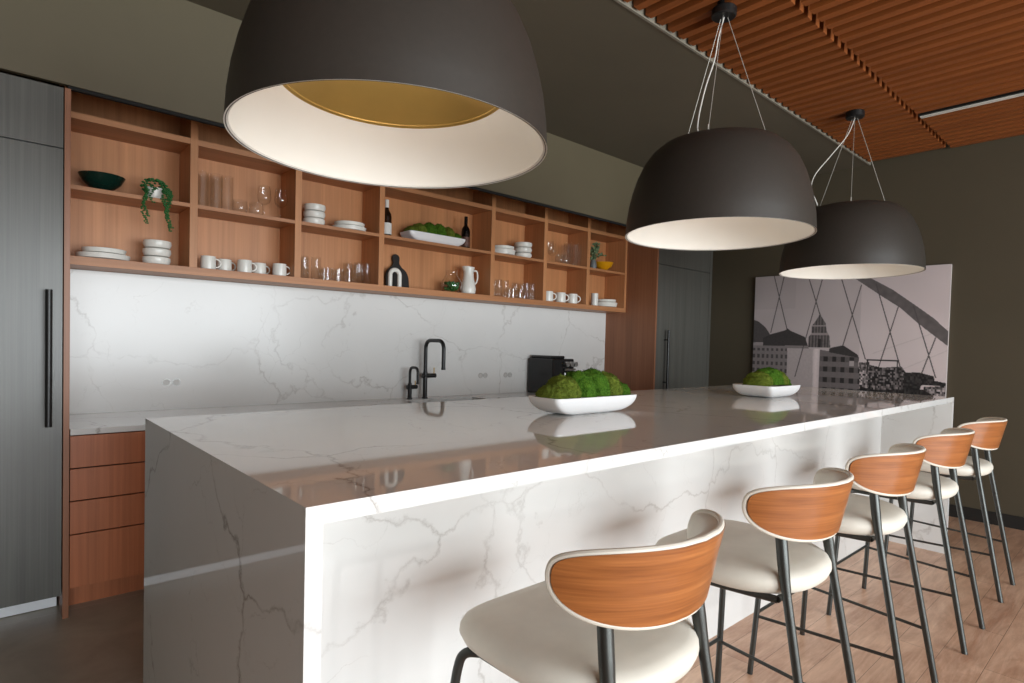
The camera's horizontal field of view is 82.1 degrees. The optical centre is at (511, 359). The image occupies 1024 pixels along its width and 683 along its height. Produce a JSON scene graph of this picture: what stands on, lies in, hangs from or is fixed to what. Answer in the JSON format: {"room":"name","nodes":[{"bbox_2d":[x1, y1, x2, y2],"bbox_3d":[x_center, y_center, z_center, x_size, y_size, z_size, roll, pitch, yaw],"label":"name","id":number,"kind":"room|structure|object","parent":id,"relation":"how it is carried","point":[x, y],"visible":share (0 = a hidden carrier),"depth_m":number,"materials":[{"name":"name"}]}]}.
{"room":"kitchen","nodes":[
{"label":"kitchen","id":0,"kind":"room"},
{"bbox_2d":[0,70,596,312],"bbox_3d":[-1.863,-0.475,4.008,9.760,3.400,0.150,0,2,-42],"label":"wall","id":1,"kind":"structure","parent":0,"point":[1,71],"depth_m":3.40,"materials":[{"name":"beige paint"}]},
{"bbox_2d":[70,269,605,413],"bbox_3d":[-0.766,-0.098,4.892,4.780,0.824,0.018,0,2,-42],"label":"backsplash","id":2,"kind":"structure","parent":1,"relation":"attached to","point":[227,344],"depth_m":4.13,"materials":[{"name":"stone"}]},
{"bbox_2d":[162,378,180,385],"bbox_3d":[-2.128,0.142,3.672,0.103,0.047,0.004,0,2,-42],"label":"wall outlet","id":3,"kind":"object","parent":2,"relation":"attached to","point":[166,382],"visible":1,"depth_m":3.67,"materials":[{"name":"plastic"}]},
{"bbox_2d":[479,373,486,377],"bbox_3d":[-0.264,0.144,5.338,0.103,0.047,0.004,0,2,-42],"label":"wall outlet","id":4,"kind":"object","parent":2,"relation":"attached to","point":[480,374],"visible":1,"depth_m":5.33,"materials":[{"name":"plastic"}]},
{"bbox_2d":[59,85,627,312],"bbox_3d":[-0.651,-1.106,4.765,4.780,1.199,0.286,0,2,-42],"label":"open shelf unit","id":5,"kind":"object","parent":1,"relation":"attached to","point":[134,144],"visible":0.51,"depth_m":4.04,"materials":[{"name":"brown wood"}]},
{"bbox_2d":[78,170,125,190],"bbox_3d":[-2.285,-0.975,3.277,0.220,0.095,0.220,0,2,-42],"label":"bowl","id":6,"kind":"object","parent":5,"relation":"on","point":[93,179],"visible":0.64,"depth_m":3.21,"materials":[{"name":"green ceramic"}]},
{"bbox_2d":[75,251,130,260],"bbox_3d":[-2.299,-0.572,3.306,0.258,0.034,0.258,0,2,-42],"label":"dinner plate","id":7,"kind":"object","parent":5,"relation":"on","point":[103,255],"visible":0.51,"depth_m":3.21,"materials":[{"name":"white ceramic"}]},
{"bbox_2d":[81,246,126,254],"bbox_3d":[-2.295,-0.604,3.308,0.212,0.031,0.212,1,2,-9],"label":"plate","id":8,"kind":"object","parent":7,"relation":"on","point":[85,248],"visible":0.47,"depth_m":3.23,"materials":[{"name":"white ceramic"}]},
{"bbox_2d":[142,256,170,264],"bbox_3d":[-2.105,-0.579,3.479,0.148,0.048,0.148,0,2,-42],"label":"bowl","id":9,"kind":"object","parent":5,"relation":"on","point":[147,259],"visible":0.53,"depth_m":3.42,"materials":[{"name":"white ceramic"}]},
{"bbox_2d":[142,248,170,257],"bbox_3d":[-2.102,-0.627,3.479,0.148,0.048,0.148,1,2,-9],"label":"bowl","id":10,"kind":"object","parent":9,"relation":"on","point":[159,252],"visible":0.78,"depth_m":3.42,"materials":[{"name":"white ceramic"}]},
{"bbox_2d":[143,239,171,249],"bbox_3d":[-2.099,-0.676,3.479,0.148,0.048,0.148,2,2,24],"label":"bowl","id":11,"kind":"object","parent":10,"relation":"on","point":[148,243],"visible":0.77,"depth_m":3.42,"materials":[{"name":"white ceramic"}]},
{"bbox_2d":[140,178,173,231],"bbox_3d":[-2.058,-0.893,3.398,0.168,0.310,0.156,0,2,-38],"label":"trailing plant","id":12,"kind":"object","parent":5,"relation":"on","point":[156,192],"visible":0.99,"depth_m":3.37,"materials":[{"name":"green plant"}]},
{"bbox_2d":[200,255,220,268],"bbox_3d":[-1.875,-0.595,3.642,0.088,0.084,0.106,2,2,19],"label":"mug","id":13,"kind":"object","parent":5,"relation":"on","point":[209,262],"visible":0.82,"depth_m":3.60,"materials":[{"name":"white ceramic"}]},
{"bbox_2d":[217,259,235,270],"bbox_3d":[-1.836,-0.598,3.772,0.106,0.084,0.088,1,2,-13],"label":"mug","id":14,"kind":"object","parent":5,"relation":"on","point":[226,264],"visible":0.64,"depth_m":3.74,"materials":[{"name":"white ceramic"}]},
{"bbox_2d":[237,259,256,272],"bbox_3d":[-1.714,-0.595,3.785,0.088,0.084,0.106,2,2,19],"label":"mug","id":15,"kind":"object","parent":5,"relation":"on","point":[242,265],"visible":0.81,"depth_m":3.74,"materials":[{"name":"white ceramic"}]},
{"bbox_2d":[252,263,269,273],"bbox_3d":[-1.675,-0.598,3.916,0.106,0.084,0.088,1,2,-13],"label":"mug","id":16,"kind":"object","parent":5,"relation":"on","point":[261,267],"visible":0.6,"depth_m":3.88,"materials":[{"name":"white ceramic"}]},
{"bbox_2d":[272,263,289,275],"bbox_3d":[-1.547,-0.595,3.928,0.088,0.084,0.106,2,2,19],"label":"mug","id":17,"kind":"object","parent":5,"relation":"on","point":[278,268],"visible":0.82,"depth_m":3.88,"materials":[{"name":"white ceramic"}]},
{"bbox_2d":[303,217,324,224],"bbox_3d":[-1.379,-0.950,4.088,0.148,0.048,0.148,0,2,-42],"label":"bowl","id":18,"kind":"object","parent":5,"relation":"on","point":[307,219],"visible":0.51,"depth_m":4.03,"materials":[{"name":"white ceramic"}]},
{"bbox_2d":[303,210,324,219],"bbox_3d":[-1.376,-0.999,4.088,0.148,0.048,0.148,1,2,-9],"label":"bowl","id":19,"kind":"object","parent":18,"relation":"on","point":[308,213],"visible":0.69,"depth_m":4.03,"materials":[{"name":"white ceramic"}]},
{"bbox_2d":[303,203,325,211],"bbox_3d":[-1.373,-1.047,4.088,0.148,0.048,0.148,2,2,24],"label":"bowl","id":20,"kind":"object","parent":19,"relation":"on","point":[308,206],"visible":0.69,"depth_m":4.03,"materials":[{"name":"white ceramic"}]},
{"bbox_2d":[332,224,365,230],"bbox_3d":[-1.188,-0.943,4.280,0.248,0.034,0.248,0,2,-42],"label":"dinner plate","id":21,"kind":"object","parent":5,"relation":"on","point":[354,227],"visible":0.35,"depth_m":4.17,"materials":[{"name":"white ceramic"}]},
{"bbox_2d":[334,220,364,226],"bbox_3d":[-1.184,-0.976,4.282,0.218,0.031,0.218,1,2,-9],"label":"plate","id":22,"kind":"object","parent":21,"relation":"on","point":[340,221],"visible":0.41,"depth_m":4.19,"materials":[{"name":"white ceramic"}]},
{"bbox_2d":[384,199,391,234],"bbox_3d":[-0.956,-1.073,4.486,0.076,0.292,0.076,0,2,-42],"label":"wine bottle","id":23,"kind":"object","parent":5,"relation":"on","point":[388,217],"visible":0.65,"depth_m":4.46,"materials":[{"name":"brown glass"}]},
{"bbox_2d":[388,268,401,286],"bbox_3d":[-0.899,-0.628,4.512,0.116,0.153,0.034,0,2,-42],"label":"ornament","id":24,"kind":"object","parent":5,"relation":"on","point":[399,275],"visible":0.91,"depth_m":4.50,"materials":[{"name":"white ceramic"}]},
{"bbox_2d":[385,254,408,287],"bbox_3d":[-0.917,-0.696,4.668,0.206,0.284,0.060,0,2,-42],"label":"vase","id":25,"kind":"object","parent":5,"relation":"on","point":[395,258],"visible":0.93,"depth_m":4.67,"materials":[{"name":"black ceramic"}]},
{"bbox_2d":[400,230,465,245],"bbox_3d":[-0.638,-0.964,4.776,0.545,0.075,0.185,0,2,-42],"label":"dish","id":26,"kind":"object","parent":5,"relation":"on","point":[411,234],"visible":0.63,"depth_m":4.67,"materials":[{"name":"white ceramic"}]},
{"bbox_2d":[404,225,418,230],"bbox_3d":[-0.791,-1.024,4.620,0.153,0.062,0.103,3,2,40],"label":"moss mound","id":27,"kind":"object","parent":26,"relation":"in","point":[410,227],"visible":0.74,"depth_m":4.58,"materials":[{"name":"green plant"}]},
{"bbox_2d":[412,223,426,232],"bbox_3d":[-0.745,-1.045,4.684,0.169,0.095,0.118,2,2,32],"label":"moss mound","id":28,"kind":"object","parent":26,"relation":"in","point":[421,227],"visible":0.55,"depth_m":4.64,"materials":[{"name":"green plant"}]},
{"bbox_2d":[424,221,436,233],"bbox_3d":[-0.671,-1.056,4.740,0.173,0.118,0.110,2,2,31],"label":"moss mound","id":29,"kind":"object","parent":26,"relation":"in","point":[431,228],"visible":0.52,"depth_m":4.70,"materials":[{"name":"green plant"}]},
{"bbox_2d":[435,223,446,235],"bbox_3d":[-0.604,-1.058,4.803,0.167,0.119,0.108,2,2,32],"label":"moss mound","id":30,"kind":"object","parent":26,"relation":"in","point":[441,229],"visible":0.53,"depth_m":4.76,"materials":[{"name":"green plant"}]},
{"bbox_2d":[445,227,454,236],"bbox_3d":[-0.538,-1.050,4.864,0.169,0.105,0.105,2,2,32],"label":"moss mound","id":31,"kind":"object","parent":26,"relation":"in","point":[450,232],"visible":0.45,"depth_m":4.82,"materials":[{"name":"green plant"}]},
{"bbox_2d":[441,271,461,291],"bbox_3d":[-0.503,-0.645,4.886,0.176,0.186,0.176,0,2,-42],"label":"terrarium","id":32,"kind":"object","parent":5,"relation":"on","point":[452,286],"visible":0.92,"depth_m":4.86,"materials":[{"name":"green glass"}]},
{"bbox_2d":[461,216,469,247],"bbox_3d":[-0.393,-1.069,4.989,0.076,0.287,0.076,0,2,-42],"label":"wine bottle","id":33,"kind":"object","parent":5,"relation":"on","point":[465,233],"visible":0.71,"depth_m":4.96,"materials":[{"name":"black glass"}]},
{"bbox_2d":[460,266,477,293],"bbox_3d":[-0.362,-0.670,5.003,0.152,0.236,0.133,1,2,-5],"label":"pitcher","id":34,"kind":"object","parent":5,"relation":"on","point":[468,283],"visible":0.94,"depth_m":4.96,"materials":[{"name":"white ceramic"}]},
{"bbox_2d":[495,250,514,254],"bbox_3d":[-0.096,-0.942,5.256,0.248,0.034,0.248,0,2,-42],"label":"dinner plate","id":35,"kind":"object","parent":5,"relation":"on","point":[497,251],"visible":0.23,"depth_m":5.14,"materials":[{"name":"white ceramic"}]},
{"bbox_2d":[495,248,514,251],"bbox_3d":[-0.092,-0.960,5.258,0.248,0.034,0.248,1,2,-9],"label":"dinner plate","id":36,"kind":"object","parent":35,"relation":"on","point":[495,248],"visible":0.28,"depth_m":5.14,"materials":[{"name":"white ceramic"}]},
{"bbox_2d":[495,245,513,249],"bbox_3d":[-0.088,-0.992,5.260,0.218,0.031,0.218,2,2,24],"label":"plate","id":37,"kind":"object","parent":36,"relation":"on","point":[496,246],"visible":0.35,"depth_m":5.16,"materials":[{"name":"white ceramic"}]},
{"bbox_2d":[515,253,531,257],"bbox_3d":[0.098,-0.948,5.407,0.166,0.048,0.166,0,2,-42],"label":"bowl","id":38,"kind":"object","parent":5,"relation":"on","point":[529,255],"visible":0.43,"depth_m":5.34,"materials":[{"name":"white ceramic"}]},
{"bbox_2d":[514,247,531,252],"bbox_3d":[0.101,-0.997,5.407,0.166,0.048,0.166,1,2,-9],"label":"bowl","id":39,"kind":"object","parent":38,"relation":"on","point":[518,249],"visible":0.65,"depth_m":5.34,"materials":[{"name":"white ceramic"}]},
{"bbox_2d":[514,242,531,247],"bbox_3d":[0.103,-1.045,5.407,0.166,0.048,0.166,2,2,24],"label":"bowl","id":40,"kind":"object","parent":39,"relation":"on","point":[517,244],"visible":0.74,"depth_m":5.34,"materials":[{"name":"white ceramic"}]},
{"bbox_2d":[546,291,556,300],"bbox_3d":[0.350,-0.601,5.618,0.127,0.101,0.108,2,2,25],"label":"mug","id":41,"kind":"object","parent":5,"relation":"on","point":[549,294],"visible":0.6,"depth_m":5.57,"materials":[{"name":"white ceramic"}]},
{"bbox_2d":[555,292,568,302],"bbox_3d":[0.481,-0.601,5.735,0.127,0.101,0.108,2,2,25],"label":"mug","id":42,"kind":"object","parent":5,"relation":"on","point":[561,296],"visible":0.77,"depth_m":5.69,"materials":[{"name":"white ceramic"}]},
{"bbox_2d":[567,294,580,303],"bbox_3d":[0.608,-0.601,5.848,0.127,0.101,0.108,2,2,25],"label":"mug","id":43,"kind":"object","parent":5,"relation":"on","point":[572,297],"visible":0.76,"depth_m":5.81,"materials":[{"name":"white ceramic"}]},
{"bbox_2d":[591,293,597,305],"bbox_3d":[0.846,-0.614,6.026,0.074,0.129,0.074,0,2,-42],"label":"ceramic cup","id":44,"kind":"object","parent":5,"relation":"on","point":[594,296],"visible":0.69,"depth_m":5.99,"materials":[{"name":"white ceramic"}]},
{"bbox_2d":[590,242,606,267],"bbox_3d":[0.864,-1.065,6.077,0.273,0.284,0.158,0,2,-42],"label":"potted plant","id":45,"kind":"object","parent":5,"relation":"on","point":[595,249],"visible":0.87,"depth_m":6.03,"materials":[{"name":"green plant"}]},
{"bbox_2d":[596,261,612,269],"bbox_3d":[0.955,-0.969,6.159,0.212,0.091,0.212,0,2,-42],"label":"bowl","id":46,"kind":"object","parent":5,"relation":"on","point":[605,265],"visible":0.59,"depth_m":6.08,"materials":[{"name":"yellow ceramic"}]},
{"bbox_2d":[598,304,616,306],"bbox_3d":[0.984,-0.568,6.239,0.260,0.034,0.260,0,2,-42],"label":"dinner plate","id":47,"kind":"object","parent":5,"relation":"on","point":[606,305],"visible":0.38,"depth_m":6.13,"materials":[{"name":"white ceramic"}]},
{"bbox_2d":[598,302,616,303],"bbox_3d":[0.987,-0.586,6.241,0.260,0.034,0.260,1,2,-9],"label":"dinner plate","id":48,"kind":"object","parent":47,"relation":"on","point":[598,302],"visible":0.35,"depth_m":6.12,"materials":[{"name":"white ceramic"}]},
{"bbox_2d":[598,299,615,301],"bbox_3d":[0.991,-0.618,6.243,0.229,0.031,0.229,2,2,24],"label":"plate","id":49,"kind":"object","parent":48,"relation":"on","point":[599,300],"visible":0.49,"depth_m":6.14,"materials":[{"name":"white ceramic"}]},
{"bbox_2d":[0,0,642,223],"bbox_3d":[-1.352,-1.589,3.437,9.760,0.590,0.030,0,2,-42],"label":"wall","id":50,"kind":"structure","parent":0,"point":[171,55],"depth_m":3.02,"materials":[{"name":"beige paint"}]},
{"bbox_2d":[68,85,625,226],"bbox_3d":[-0.315,-1.285,4.381,4.795,0.016,0.022,0,2,-42],"label":"trim","id":51,"kind":"structure","parent":50,"relation":"attached to","point":[75,89],"depth_m":3.14,"materials":[{"name":"brown wood"}]},
{"bbox_2d":[0,516,1023,682],"bbox_3d":[1.032,1.437,0.840,9.860,0.100,8.970,0,2,-42],"label":"floor","id":52,"kind":"structure","parent":0,"point":[996,651],"depth_m":2.82,"materials":[{"name":"brown wood"}]},
{"bbox_2d":[0,72,63,617],"bbox_3d":[-2.848,-0.027,2.563,1.368,2.524,0.718,0,2,-42],"label":"tall cabinet","id":53,"kind":"object","parent":52,"relation":"on","point":[31,111],"visible":1,"depth_m":2.71,"materials":[{"name":"grey laminate"}]},
{"bbox_2d":[57,88,70,618],"bbox_3d":[-2.345,-0.026,3.051,0.024,2.530,0.665,0,2,-42],"label":"wooden end panel","id":54,"kind":"object","parent":52,"relation":"on","point":[63,600],"visible":0.49,"depth_m":2.80,"materials":[{"name":"brown wood"}]},
{"bbox_2d":[69,430,144,605],"bbox_3d":[-2.105,0.796,3.315,0.682,0.885,0.648,0,2,-42],"label":"base cabinet","id":55,"kind":"object","parent":52,"relation":"on","point":[107,470],"visible":0.42,"depth_m":2.96,"materials":[{"name":"brown wood"}]},
{"bbox_2d":[69,392,534,434],"bbox_3d":[-0.561,0.341,4.665,4.779,0.028,0.663,0,2,-42],"label":"countertop","id":56,"kind":"structure","parent":55,"relation":"on","point":[92,423],"depth_m":3.62,"materials":[{"name":"stone"}]},
{"bbox_2d":[406,366,418,398],"bbox_3d":[-0.774,0.186,4.716,0.090,0.266,0.149,0,2,-42],"label":"faucet","id":57,"kind":"object","parent":56,"relation":"on","point":[409,386],"visible":1,"depth_m":4.73,"materials":[{"name":"black metal"}]},
{"bbox_2d":[421,339,445,397],"bbox_3d":[-0.604,0.077,4.768,0.128,0.490,0.298,0,2,-42],"label":"faucet","id":58,"kind":"object","parent":56,"relation":"on","point":[425,374],"visible":1,"depth_m":4.82,"materials":[{"name":"black metal"}]},
{"bbox_2d":[528,355,577,392],"bbox_3d":[0.407,0.142,5.661,0.350,0.362,0.375,0,2,-42],"label":"coffee machine","id":59,"kind":"object","parent":56,"relation":"on","point":[541,368],"visible":0.68,"depth_m":5.55,"materials":[{"name":"black plastic"}]},
{"bbox_2d":[143,385,953,682],"bbox_3d":[0.877,0.776,3.068,4.576,1.090,1.378,0,2,-42],"label":"kitchen island","id":60,"kind":"object","parent":52,"relation":"on","point":[355,544],"visible":0.6,"depth_m":1.75,"materials":[{"name":"stone"}]},
{"bbox_2d":[145,385,953,526],"bbox_3d":[0.891,0.249,3.053,4.576,0.034,1.378,0,2,-42],"label":"island countertop","id":61,"kind":"structure","parent":60,"relation":"on","point":[319,466],"depth_m":1.79,"materials":[{"name":"stone"}]},
{"bbox_2d":[528,394,636,414],"bbox_3d":[0.318,0.193,2.575,0.535,0.075,0.195,0,2,-42],"label":"dish","id":62,"kind":"object","parent":61,"relation":"on","point":[575,406],"visible":0.94,"depth_m":2.45,"materials":[{"name":"white ceramic"}]},
{"bbox_2d":[535,384,568,398],"bbox_3d":[0.165,0.131,2.419,0.167,0.066,0.102,3,2,40],"label":"moss mound","id":63,"kind":"object","parent":62,"relation":"in","point":[551,391],"visible":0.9,"depth_m":2.38,"materials":[{"name":"green plant"}]},
{"bbox_2d":[547,374,581,398],"bbox_3d":[0.214,0.107,2.481,0.178,0.105,0.116,3,2,37],"label":"moss mound","id":64,"kind":"object","parent":62,"relation":"in","point":[568,383],"visible":0.64,"depth_m":2.44,"materials":[{"name":"green plant"}]},
{"bbox_2d":[566,370,596,397],"bbox_3d":[0.283,0.101,2.543,0.189,0.119,0.112,2,2,31],"label":"moss mound","id":65,"kind":"object","parent":62,"relation":"in","point":[585,381],"visible":0.52,"depth_m":2.49,"materials":[{"name":"green plant"}]},
{"bbox_2d":[584,367,610,395],"bbox_3d":[0.356,0.095,2.603,0.187,0.128,0.106,2,2,32],"label":"moss mound","id":66,"kind":"object","parent":62,"relation":"in","point":[603,388],"visible":0.55,"depth_m":2.56,"materials":[{"name":"green plant"}]},
{"bbox_2d":[601,371,622,395],"bbox_3d":[0.421,0.102,2.660,0.178,0.116,0.103,3,2,36],"label":"moss mound","id":67,"kind":"object","parent":62,"relation":"in","point":[616,388],"visible":0.43,"depth_m":2.62,"materials":[{"name":"green plant"}]},
{"bbox_2d":[620,381,630,394],"bbox_3d":[0.479,0.131,2.716,0.162,0.072,0.094,3,2,39],"label":"moss mound","id":68,"kind":"object","parent":62,"relation":"in","point":[626,391],"visible":0.23,"depth_m":2.67,"materials":[{"name":"green plant"}]},
{"bbox_2d":[733,383,799,397],"bbox_3d":[1.609,0.195,3.715,0.420,0.075,0.270,0,2,-42],"label":"dish","id":69,"kind":"object","parent":61,"relation":"on","point":[749,390],"visible":0.91,"depth_m":3.59,"materials":[{"name":"white ceramic"}]},
{"bbox_2d":[743,377,769,386],"bbox_3d":[1.494,0.133,3.592,0.175,0.058,0.087,3,2,44],"label":"moss mound","id":70,"kind":"object","parent":69,"relation":"in","point":[755,381],"visible":0.92,"depth_m":3.56,"materials":[{"name":"green plant"}]},
{"bbox_2d":[742,371,772,385],"bbox_3d":[1.526,0.112,3.646,0.194,0.090,0.100,3,2,40],"label":"moss mound","id":71,"kind":"object","parent":69,"relation":"in","point":[759,374],"visible":0.57,"depth_m":3.61,"materials":[{"name":"green plant"}]},
{"bbox_2d":[755,367,779,384],"bbox_3d":[1.585,0.102,3.687,0.198,0.112,0.093,3,2,40],"label":"moss mound","id":72,"kind":"object","parent":69,"relation":"in","point":[766,370],"visible":0.34,"depth_m":3.64,"materials":[{"name":"green plant"}]},
{"bbox_2d":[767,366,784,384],"bbox_3d":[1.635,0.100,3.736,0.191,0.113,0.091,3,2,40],"label":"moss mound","id":73,"kind":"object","parent":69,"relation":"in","point":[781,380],"visible":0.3,"depth_m":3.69,"materials":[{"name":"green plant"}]},
{"bbox_2d":[778,370,788,384],"bbox_3d":[1.686,0.107,3.783,0.194,0.099,0.088,3,2,40],"label":"moss mound","id":74,"kind":"object","parent":69,"relation":"in","point":[785,377],"visible":0.19,"depth_m":3.73,"materials":[{"name":"green plant"}]},
{"bbox_2d":[450,509,724,682],"bbox_3d":[0.208,0.846,1.353,0.559,1.014,0.586,0,2,-42],"label":"bar stool","id":75,"kind":"object","parent":52,"relation":"on","point":[608,615],"visible":1,"depth_m":1.19,"materials":[{"name":"beige leather"}]},
{"bbox_2d":[604,241,658,390],"bbox_3d":[1.239,-0.022,6.254,0.022,2.530,0.665,0,2,-42],"label":"wooden end panel","id":76,"kind":"object","parent":52,"relation":"on","point":[630,336],"visible":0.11,"depth_m":6.17,"materials":[{"name":"brown wood"}]},
{"bbox_2d":[655,249,712,388],"bbox_3d":[1.663,-0.022,6.590,1.054,2.524,0.723,0,2,-42],"label":"tall cabinet","id":77,"kind":"object","parent":52,"relation":"on","point":[684,276],"visible":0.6,"depth_m":6.33,"materials":[{"name":"grey laminate"}]},
{"bbox_2d":[655,467,855,682],"bbox_3d":[0.802,0.847,1.901,0.559,1.014,0.586,0,2,-42],"label":"bar stool","id":78,"kind":"object","parent":52,"relation":"on","point":[774,553],"visible":0.84,"depth_m":1.71,"materials":[{"name":"beige leather"}]},
{"bbox_2d":[747,443,938,682],"bbox_3d":[1.416,0.847,2.466,0.559,1.014,0.586,0,2,-42],"label":"bar stool","id":79,"kind":"object","parent":52,"relation":"on","point":[895,473],"visible":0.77,"depth_m":2.26,"materials":[{"name":"beige leather"}]},
{"bbox_2d":[826,428,984,654],"bbox_3d":[2.065,0.848,3.046,0.559,1.014,0.586,0,2,-42],"label":"bar stool","id":80,"kind":"object","parent":52,"relation":"on","point":[949,449],"visible":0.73,"depth_m":2.84,"materials":[{"name":"beige leather"}]},
{"bbox_2d":[880,417,1014,602],"bbox_3d":[2.714,0.848,3.625,0.559,1.014,0.586,0,2,-42],"label":"bar stool","id":81,"kind":"object","parent":52,"relation":"on","point":[989,431],"visible":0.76,"depth_m":3.42,"materials":[{"name":"brown wood"}]},
{"bbox_2d":[187,0,866,175],"bbox_3d":[-1.035,-1.927,3.082,9.760,0.120,2.225,0,2,-42],"label":"ceiling","id":82,"kind":"structure","parent":0,"point":[614,84],"depth_m":4.00,"materials":[{"name":"grey paint"}]},
{"bbox_2d":[614,0,870,164],"bbox_3d":[-0.288,-1.903,2.247,9.760,0.164,0.015,0,2,-42],"label":"trim","id":83,"kind":"structure","parent":82,"relation":"attached to","point":[630,5],"depth_m":3.68,"materials":[{"name":"grey metal"}]},
{"bbox_2d":[708,134,1023,516],"bbox_3d":[4.751,-0.307,4.041,0.150,3.400,8.920,0,2,-42],"label":"wall","id":84,"kind":"structure","parent":0,"point":[966,203],"depth_m":4.97,"materials":[{"name":"beige paint"}]},
{"bbox_2d":[752,264,951,395],"bbox_3d":[3.170,-0.244,5.671,0.031,1.205,1.710,0,2,-42],"label":"print","id":85,"kind":"object","parent":84,"relation":"attached to","point":[884,334],"visible":0.87,"depth_m":5.55,"materials":[{"name":"paper"}]},
{"bbox_2d":[949,504,1023,530],"bbox_3d":[4.919,1.356,3.728,0.014,0.103,8.106,0,2,-42],"label":"baseboard","id":86,"kind":"structure","parent":84,"relation":"attached to","point":[1010,521],"depth_m":4.83,"materials":[{"name":"black wood"}]},
{"bbox_3d":[1.889,-1.912,-0.190,9.760,0.100,6.545,0,2,-42],"label":"ceiling","id":87,"kind":"structure","parent":0,"visible":0},
{"bbox_2d":[624,0,945,161],"bbox_3d":[0.254,-1.875,2.313,8.822,0.125,0.580,0,2,-42],"label":"ceiling panel","id":88,"kind":"object","parent":87,"relation":"attached to","point":[785,50],"visible":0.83,"depth_m":3.66,"materials":[{"name":"brown wood"}]},
{"bbox_2d":[223,0,546,188],"bbox_3d":[-0.344,-1.288,1.775,0.934,1.289,0.934,0,2,-42],"label":"pendant lamp","id":89,"kind":"object","parent":88,"relation":"hanging from","point":[418,94],"visible":1,"depth_m":1.60,"materials":[{"name":"black metal"}]},
{"bbox_2d":[625,0,816,250],"bbox_3d":[1.082,-1.287,3.049,0.934,1.289,0.934,0,2,-42],"label":"pendant lamp","id":90,"kind":"object","parent":88,"relation":"hanging from","point":[728,188],"visible":1,"depth_m":2.74,"materials":[{"name":"black metal"}]},
{"bbox_2d":[779,109,925,279],"bbox_3d":[2.494,-1.285,4.311,0.934,1.289,0.934,0,2,-42],"label":"pendant lamp","id":91,"kind":"object","parent":88,"relation":"hanging from","point":[856,239],"visible":0.92,"depth_m":3.99,"materials":[{"name":"black metal"}]},
{"bbox_2d":[801,0,1023,147],"bbox_3d":[1.227,-1.821,1.243,8.798,0.125,2.255,0,2,-42],"label":"ceiling panel","id":92,"kind":"object","parent":87,"relation":"attached to","point":[934,54],"visible":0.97,"depth_m":3.43,"materials":[{"name":"brown wood"}]},
{"bbox_2d":[918,89,1023,118],"bbox_3d":[3.759,-1.788,3.510,0.080,0.085,2.240,0,2,-42],"label":"linear light","id":93,"kind":"object","parent":92,"relation":"attached to","point":[1018,93],"visible":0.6,"depth_m":4.09,"materials":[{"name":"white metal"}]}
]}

